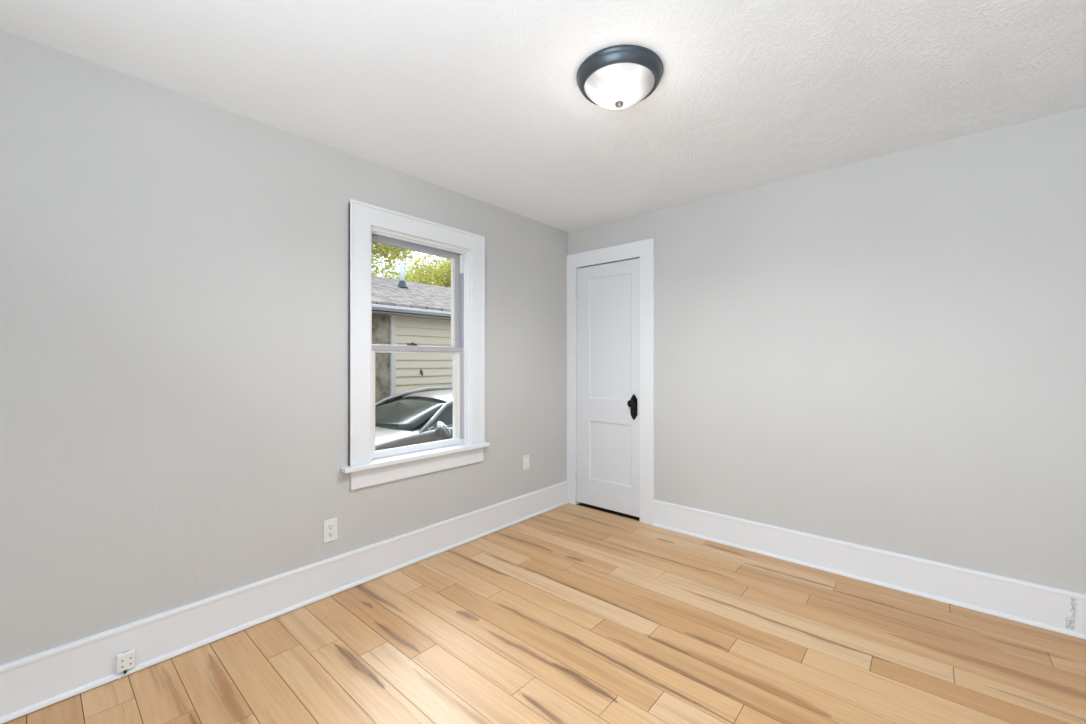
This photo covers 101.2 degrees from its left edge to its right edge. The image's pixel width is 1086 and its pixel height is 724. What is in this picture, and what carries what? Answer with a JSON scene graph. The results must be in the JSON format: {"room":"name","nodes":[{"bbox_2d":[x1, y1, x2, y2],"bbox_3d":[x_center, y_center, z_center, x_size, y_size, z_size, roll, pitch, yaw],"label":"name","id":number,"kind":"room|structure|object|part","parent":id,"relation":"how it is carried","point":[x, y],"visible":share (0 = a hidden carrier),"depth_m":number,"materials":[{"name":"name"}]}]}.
{"room":"empty bedroom","nodes":[
{"label":"empty bedroom","id":0,"kind":"room"},
{"bbox_2d":[0,29,567,664],"bbox_3d":[-1.168,0.068,2.358,0.160,2.664,4.344,0,0,41],"label":"wall","id":1,"kind":"structure","parent":0,"point":[174,265],"depth_m":1.86,"materials":[{"name":"grey paint"}]},
{"bbox_2d":[0,481,568,723],"bbox_3d":[-1.101,1.107,2.299,0.020,0.185,4.024,0,0,41],"label":"baseboard","id":2,"kind":"structure","parent":1,"relation":"attached to","point":[27,681],"depth_m":1.96,"materials":[{"name":"white paint"}]},
{"bbox_2d":[116,649,135,678],"bbox_3d":[-1.593,1.153,1.704,0.024,0.091,0.054,0,0,41],"label":"phone jack","id":3,"kind":"object","parent":2,"relation":"attached to","point":[126,660],"visible":1,"depth_m":1.70,"materials":[{"name":"white plastic"}]},
{"bbox_2d":[323,518,336,542],"bbox_3d":[-1.100,0.871,2.308,0.008,0.114,0.070,0,0,41],"label":"wall outlet","id":4,"kind":"object","parent":1,"relation":"attached to","point":[329,526],"visible":1,"depth_m":2.30,"materials":[{"name":"white plastic"}]},
{"bbox_2d":[328,524,333,529],"bbox_3d":[-1.098,0.852,2.306,0.002,0.027,0.029,0,0,41],"label":"receptacle","id":5,"kind":"object","parent":4,"relation":"attached to","point":[330,526],"depth_m":2.31,"materials":[{"name":"white plastic"}]},
{"bbox_2d":[340,199,489,489],"bbox_3d":[-0.797,-0.091,2.779,0.268,1.550,1.005,0,0,41],"label":"window","id":6,"kind":"structure","parent":1,"relation":"in","point":[367,223],"depth_m":2.70,"materials":[{"name":"white paint"}]},
{"bbox_3d":[-0.737,0.567,2.727,0.110,0.026,1.005,0,0,41],"label":"sill","id":7,"kind":"part","parent":6,"relation":"part of","materials":[{"name":"white paint"}]},
{"bbox_3d":[-0.801,-0.403,2.807,0.028,0.684,0.697,0,0,41],"label":"sash","id":8,"kind":"part","parent":6,"relation":"part of","materials":[{"name":"glass"}]},
{"bbox_3d":[-0.775,0.227,2.784,0.029,0.655,0.697,0,0,41],"label":"sash","id":9,"kind":"part","parent":6,"relation":"part of","materials":[{"name":"white paint"}]},
{"bbox_3d":[-0.774,-0.083,2.783,0.033,0.036,0.697,0,0,41],"label":"meeting rail","id":10,"kind":"part","parent":6,"relation":"part of","materials":[{"name":"white wood"}]},
{"bbox_2d":[523,455,528,469],"bbox_3d":[-0.128,0.770,3.425,0.007,0.108,0.068,0,0,41],"label":"wall plate","id":11,"kind":"object","parent":1,"relation":"attached to","point":[526,457],"visible":1,"depth_m":3.42,"materials":[{"name":"white plastic"}]},
{"bbox_2d":[0,0,1085,231],"bbox_3d":[0.175,-1.189,1.190,3.400,0.150,4.024,0,0,41],"label":"ceiling","id":12,"kind":"structure","parent":0,"point":[482,100],"depth_m":1.75,"materials":[{"name":"white paint"}]},
{"bbox_2d":[577,45,662,109],"bbox_3d":[0.295,-1.050,1.727,0.330,0.126,0.330,0,0,41],"label":"ceiling lamp","id":13,"kind":"object","parent":12,"relation":"attached to","point":[618,77],"visible":1,"depth_m":1.64,"materials":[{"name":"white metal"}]},
{"bbox_2d":[3,503,1085,723],"bbox_3d":[0.227,1.300,1.250,3.400,0.200,4.184,0,0,41],"label":"floor","id":14,"kind":"structure","parent":0,"point":[582,613],"depth_m":1.84,"materials":[{"name":"brown wood"}]},
{"bbox_2d":[568,107,1085,593],"bbox_3d":[1.608,0.068,2.715,3.560,2.664,0.160,0,0,41],"label":"wall","id":15,"kind":"structure","parent":0,"point":[886,352],"depth_m":2.39,"materials":[{"name":"grey paint"}]},
{"bbox_2d":[567,238,654,524],"bbox_3d":[0.549,0.145,3.589,0.810,2.110,0.232,0,0,41],"label":"door","id":16,"kind":"structure","parent":15,"relation":"in","point":[611,290],"depth_m":3.54,"materials":[{"name":"white paint"}]},
{"bbox_3d":[0.521,0.195,3.571,0.594,1.957,0.036,0,0,41],"label":"panel","id":17,"kind":"part","parent":16,"relation":"part of","materials":[{"name":"white paint"}]},
{"bbox_3d":[0.670,0.314,3.370,0.057,0.057,0.061,0,0,41],"label":"knob","id":18,"kind":"part","parent":16,"relation":"part of","materials":[{"name":"black metal"}]},
{"bbox_2d":[653,500,1085,639],"bbox_3d":[1.794,1.107,2.433,2.588,0.185,0.022,0,0,41],"label":"baseboard","id":19,"kind":"structure","parent":15,"relation":"attached to","point":[1048,605],"depth_m":2.36,"materials":[{"name":"white paint"}]},
{"bbox_2d":[1065,598,1076,629],"bbox_3d":[2.323,1.108,1.964,0.002,0.140,0.034,0,0,-44],"label":"wall outlet","id":20,"kind":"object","parent":15,"relation":"attached to","point":[1070,621],"depth_m":1.96,"materials":[{"name":"white plastic"}]},
{"label":"outside","id":21,"kind":"structure","parent":0,"visible":0},
{"bbox_3d":[-10.365,1.820,22.273,39.820,0.200,60.000,0,0,41],"label":"ground","id":22,"kind":"structure","parent":21,"visible":0},
{"bbox_2d":[372,242,414,279],"bbox_3d":[-5.423,-1.753,12.025,4.164,6.953,4.120,0,0,23],"label":"leafy tree","id":23,"kind":"object","parent":22,"relation":"on","point":[381,250],"visible":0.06,"depth_m":12.47,"materials":[{"name":"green plant"}]},
{"bbox_2d":[382,264,438,284],"bbox_3d":[-5.072,-1.227,19.754,4.449,5.903,4.298,0,0,41],"label":"leafy tree","id":24,"kind":"object","parent":22,"relation":"on","point":[406,270],"visible":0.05,"depth_m":18.81,"materials":[{"name":"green plant"}]},
{"bbox_2d":[372,261,452,402],"bbox_3d":[-3.578,-0.154,9.476,5.260,3.748,8.400,0,0,41],"label":"neighboring house","id":25,"kind":"structure","parent":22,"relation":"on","point":[403,312],"depth_m":7.61,"materials":[{"name":"beige paint"}]},
{"bbox_3d":[-2.457,0.440,7.300,0.048,2.560,0.080,0,0,41],"label":"corner trim","id":26,"kind":"part","parent":25,"relation":"part of","materials":[{"name":"beige"}]},
{"bbox_2d":[375,386,452,450],"bbox_3d":[-1.526,1.038,5.699,2.283,1.365,4.623,0,0,41],"label":"parked car","id":27,"kind":"object","parent":22,"relation":"on","point":[421,415],"visible":0.23,"depth_m":5.04,"materials":[{"name":"silver metal"}]},
{"bbox_3d":[-1.687,0.576,6.598,0.346,0.442,2.434,0,0,41],"label":"pillar frame","id":28,"kind":"part","parent":27,"relation":"part of","materials":[{"name":"silver metal"}]},
{"bbox_3d":[-0.624,0.576,5.673,0.346,0.442,2.434,0,0,41],"label":"pillar frame","id":29,"kind":"part","parent":27,"relation":"part of","materials":[{"name":"silver metal"}]},
{"bbox_2d":[434,422,450,439],"bbox_3d":[-1.073,0.730,4.738,0.250,0.205,0.139,0,0,41],"label":"mirror","id":30,"kind":"object","parent":27,"relation":"attached to","point":[441,430],"depth_m":4.68,"materials":[{"name":"silver metal"}]},
{"bbox_2d":[399,252,450,287],"bbox_3d":[-3.107,-1.256,15.703,3.810,5.960,4.166,0,0,-17],"label":"leafy tree","id":31,"kind":"object","parent":22,"relation":"on","point":[443,279],"visible":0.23,"depth_m":15.01,"materials":[{"name":"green plant"}]}
]}

